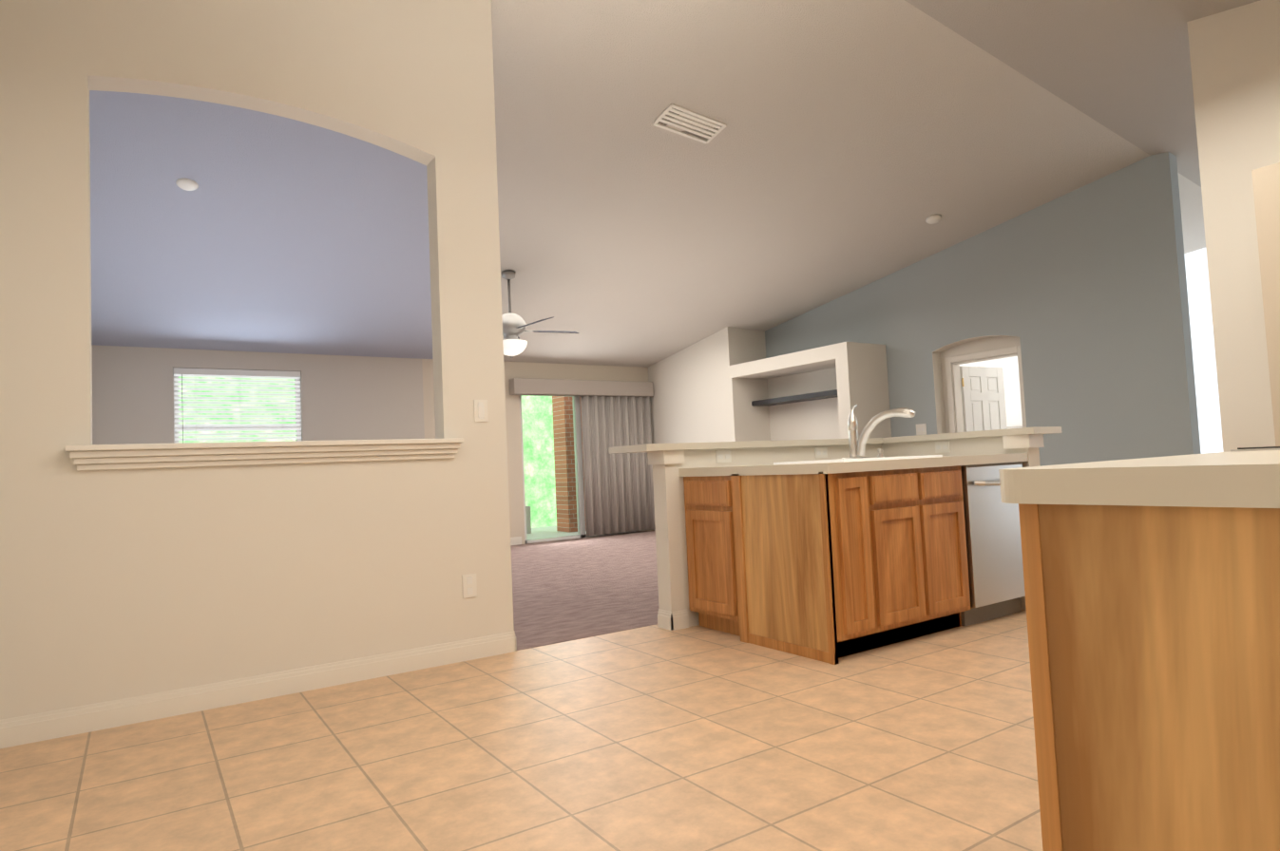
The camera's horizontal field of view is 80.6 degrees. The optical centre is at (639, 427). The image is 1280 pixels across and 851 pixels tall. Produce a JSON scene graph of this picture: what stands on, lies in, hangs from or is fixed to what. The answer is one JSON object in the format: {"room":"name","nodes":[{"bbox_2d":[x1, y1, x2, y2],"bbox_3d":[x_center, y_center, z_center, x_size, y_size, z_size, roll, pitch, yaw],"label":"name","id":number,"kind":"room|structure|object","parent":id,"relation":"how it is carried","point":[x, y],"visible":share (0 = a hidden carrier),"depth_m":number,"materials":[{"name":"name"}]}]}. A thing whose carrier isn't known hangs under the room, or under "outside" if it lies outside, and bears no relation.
{"room":"kitchen","nodes":[
{"label":"kitchen","id":0,"kind":"room"},
{"bbox_2d":[0,0,514,720],"bbox_3d":[-1.734,-0.975,3.622,2.210,4.400,0.140,-1,-3,-34],"label":"wall","id":1,"kind":"structure","parent":0,"point":[120,583],"depth_m":3.41,"materials":[{"name":"white paint"}]},
{"bbox_2d":[0,631,516,748],"bbox_3d":[-1.577,1.163,3.462,2.194,0.105,0.014,-1,-3,-34],"label":"baseboard","id":2,"kind":"structure","parent":1,"relation":"attached to","point":[14,732],"depth_m":3.32,"materials":[{"name":"white wood"}]},
{"bbox_2d":[64,438,463,471],"bbox_3d":[-1.655,0.119,3.541,1.650,0.102,0.215,-1,-3,-34],"label":"trim","id":3,"kind":"structure","parent":1,"relation":"on","point":[107,457],"depth_m":3.39,"materials":[{"name":"white wood"}]},
{"bbox_2d":[461,573,477,598],"bbox_3d":[-0.891,0.828,3.949,0.075,0.118,0.008,-1,-3,-34],"label":"outlet","id":4,"kind":"object","parent":1,"relation":"attached to","point":[469,585],"depth_m":3.94,"materials":[{"name":"white plastic"}]},
{"bbox_2d":[473,400,488,421],"bbox_3d":[-0.853,-0.091,4.047,0.075,0.118,0.010,-1,-3,-34],"label":"light switch","id":5,"kind":"object","parent":1,"relation":"attached to","point":[480,406],"depth_m":4.04,"materials":[{"name":"white plastic"}]},
{"bbox_2d":[89,90,433,359],"bbox_3d":[-2.613,-1.709,6.353,3.789,1.383,5.268,-1,-3,-34],"label":"ceiling","id":6,"kind":"structure","parent":0,"point":[272,233],"depth_m":6.21,"materials":[{"name":"grey paint"}]},
{"bbox_2d":[175,178,198,191],"bbox_3d":[-3.288,-1.768,5.478,0.141,0.061,0.140,-1,-3,-34],"label":"smoke detector","id":7,"kind":"object","parent":6,"relation":"attached to","point":[187,184],"visible":0.96,"depth_m":5.45,"materials":[{"name":"white plastic"}]},
{"bbox_2d":[91,344,654,544],"bbox_3d":[-1.485,0.260,10.238,10.240,2.580,0.200,-1,-3,-34],"label":"wall","id":8,"kind":"structure","parent":0,"point":[344,397],"depth_m":8.77,"materials":[{"name":"beige paint"}]},
{"bbox_2d":[172,367,301,443],"bbox_3d":[-4.385,0.011,8.274,1.240,1.300,0.130,-1,-3,-34],"label":"window","id":9,"kind":"structure","parent":8,"relation":"in","point":[216,423],"depth_m":8.29,"materials":[{"name":"white plastic"}]},
{"bbox_2d":[173,367,301,443],"bbox_3d":[-4.370,-0.008,8.251,1.230,1.255,0.046,-1,-3,-34],"label":"window blinds","id":10,"kind":"object","parent":9,"relation":"attached to","point":[227,373],"visible":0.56,"depth_m":8.24,"materials":[{"name":"white plastic"}]},
{"bbox_2d":[510,536,521,545],"bbox_3d":[-2.081,1.496,9.613,1.250,0.105,0.014,-1,-3,-34],"label":"baseboard","id":11,"kind":"structure","parent":8,"relation":"attached to","point":[516,541],"depth_m":9.91,"materials":[{"name":"white wood"}]},
{"bbox_2d":[519,395,637,543],"bbox_3d":[-0.860,0.522,10.621,1.820,2.040,0.080,-1,-3,-34],"label":"sliding glass door","id":12,"kind":"structure","parent":8,"relation":"in","point":[553,477],"depth_m":10.38,"materials":[{"name":"white"}]},
{"bbox_2d":[509,378,653,397],"bbox_3d":[-0.769,-0.553,10.557,2.220,0.210,0.169,-1,-3,-34],"label":"cornice valance","id":13,"kind":"object","parent":8,"relation":"attached to","point":[549,387],"visible":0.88,"depth_m":10.40,"materials":[{"name":"white wood"}]},
{"bbox_2d":[580,395,655,535],"bbox_3d":[-0.299,0.509,10.768,1.164,1.970,0.092,-1,-3,-34],"label":"vertical blinds","id":14,"kind":"object","parent":13,"relation":"hanging from","point":[619,492],"visible":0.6,"depth_m":10.74,"materials":[{"name":"fabric"}]},
{"bbox_2d":[0,610,1042,850],"bbox_3d":[3.494,0.955,2.330,9.740,0.050,7.530,-1,-3,-34],"label":"floor","id":15,"kind":"structure","parent":0,"point":[656,737],"depth_m":2.53,"materials":[{"name":"beige tile"}]},
{"bbox_2d":[647,430,1044,665],"bbox_3d":[1.326,0.613,4.557,2.110,1.051,1.378,-1,-3,-34],"label":"kitchen island","id":16,"kind":"object","parent":15,"relation":"on","point":[831,551],"depth_m":4.01,"materials":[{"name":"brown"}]},
{"bbox_2d":[608,442,718,453],"bbox_3d":[0.915,0.116,5.165,2.390,0.040,0.420,-1,-3,-34],"label":"island countertop","id":17,"kind":"structure","parent":16,"relation":"on","point":[648,448],"depth_m":4.47,"materials":[{"name":"beige stone"}]},
{"bbox_2d":[950,426,1061,434],"bbox_3d":[2.160,0.052,5.024,0.475,0.040,1.200,-1,-3,-34],"label":"island countertop","id":18,"kind":"structure","parent":16,"relation":"on","point":[1037,429],"depth_m":4.51,"materials":[{"name":"beige stone"}]},
{"bbox_2d":[999,450,1279,850],"bbox_3d":[2.095,0.442,1.737,3.475,1.040,1.025,-1,-3,-34],"label":"kitchen cabinet","id":19,"kind":"object","parent":15,"relation":"on","point":[1152,588],"depth_m":0.88,"materials":[{"name":"brown laminate"}]},
{"bbox_2d":[1230,444,1279,451],"bbox_3d":[1.848,0.478,1.519,0.750,0.928,0.881,-1,-3,-34],"label":"range cooktop","id":20,"kind":"object","parent":19,"relation":"on","point":[1266,448],"visible":0.14,"depth_m":1.63,"materials":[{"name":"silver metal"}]},
{"bbox_2d":[1251,162,1279,445],"bbox_3d":[3.642,-0.166,3.105,0.603,2.250,1.495,-1,-3,-34],"label":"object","id":21,"kind":"object","parent":15,"relation":"on","point":[1266,182],"visible":1,"depth_m":3.56,"materials":[{"name":"beige painted drywall"}]},
{"bbox_2d":[510,531,659,650],"bbox_3d":[0.070,1.390,7.925,10.240,0.052,5.610,-1,-3,-34],"label":"floor carpet","id":22,"kind":"object","parent":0,"point":[569,589],"visible":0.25,"depth_m":6.12,"materials":[{"name":"pink carpet"}]},
{"bbox_2d":[648,326,891,443],"bbox_3d":[1.504,-0.803,9.911,0.790,4.400,3.790,-1,-3,-34],"label":"wall","id":23,"kind":"structure","parent":0,"point":[852,373],"depth_m":9.76,"materials":[{"name":"white paint"}]},
{"bbox_2d":[751,389,837,406],"bbox_3d":[2.063,-0.373,9.213,0.299,0.060,1.726,-1,-3,-34],"label":"shelf","id":24,"kind":"object","parent":23,"relation":"attached to","point":[819,395],"visible":0.64,"depth_m":9.24,"materials":[{"name":"grey wood"}]},
{"bbox_2d":[491,0,1260,367],"bbox_3d":[2.001,-2.192,4.966,10.240,1.873,13.140,-1,-3,-34],"label":"ceiling","id":25,"kind":"structure","parent":0,"point":[852,144],"depth_m":5.78,"materials":[{"name":"grey paint"}]},
{"bbox_2d":[501,270,578,358],"bbox_3d":[-1.248,-1.108,7.399,1.326,0.852,1.304,-1,-3,-34],"label":"ceiling fan","id":26,"kind":"object","parent":25,"relation":"hanging from","point":[514,325],"visible":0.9,"depth_m":7.32,"materials":[{"name":"silver metal"}]},
{"bbox_2d":[652,103,725,143],"bbox_3d":[0.363,-2.201,5.476,0.503,0.098,0.242,-1,-3,-34],"label":"ceiling vent","id":27,"kind":"object","parent":25,"relation":"in","point":[669,114],"visible":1,"depth_m":5.46,"materials":[{"name":"white metal"}]},
{"bbox_2d":[925,214,941,224],"bbox_3d":[2.779,-1.971,7.138,0.141,0.052,0.141,-1,-3,-34],"label":"smoke detector","id":28,"kind":"object","parent":25,"relation":"attached to","point":[932,219],"visible":0.98,"depth_m":7.10,"materials":[{"name":"white plastic"}]},
{"bbox_2d":[764,152,1201,466],"bbox_3d":[3.793,-0.973,8.595,1.845,4.400,4.810,-1,-3,-34],"label":"wall","id":29,"kind":"structure","parent":0,"point":[1081,293],"depth_m":6.84,"materials":[{"name":"grey paint"}]},
{"bbox_2d":[916,423,926,435],"bbox_3d":[3.020,0.019,8.103,0.008,0.118,0.127,-1,-3,-34],"label":"outlet","id":30,"kind":"object","parent":29,"relation":"attached to","point":[921,429],"depth_m":8.10,"materials":[{"name":"white plastic"}]},
{"bbox_2d":[959,365,1007,432],"bbox_3d":[3.747,0.268,8.139,0.702,1.858,0.043,-1,-3,-30],"label":"door","id":31,"kind":"structure","parent":29,"relation":"in","point":[983,398],"depth_m":8.14,"materials":[{"name":"white wood"}]},
{"bbox_2d":[944,345,1026,433],"bbox_3d":[3.573,0.209,7.637,0.138,1.965,0.860,-1,-3,-34],"label":"door frame","id":32,"kind":"structure","parent":29,"relation":"attached to","point":[954,385],"depth_m":7.92,"materials":[{"name":"white wood"}]},
{"bbox_2d":[1186,0,1279,452],"bbox_3d":[3.787,-1.228,3.530,0.120,4.400,1.910,-1,-3,-34],"label":"wall","id":33,"kind":"structure","parent":0,"point":[1234,54],"depth_m":4.16,"materials":[{"name":"white paint"}]}
]}

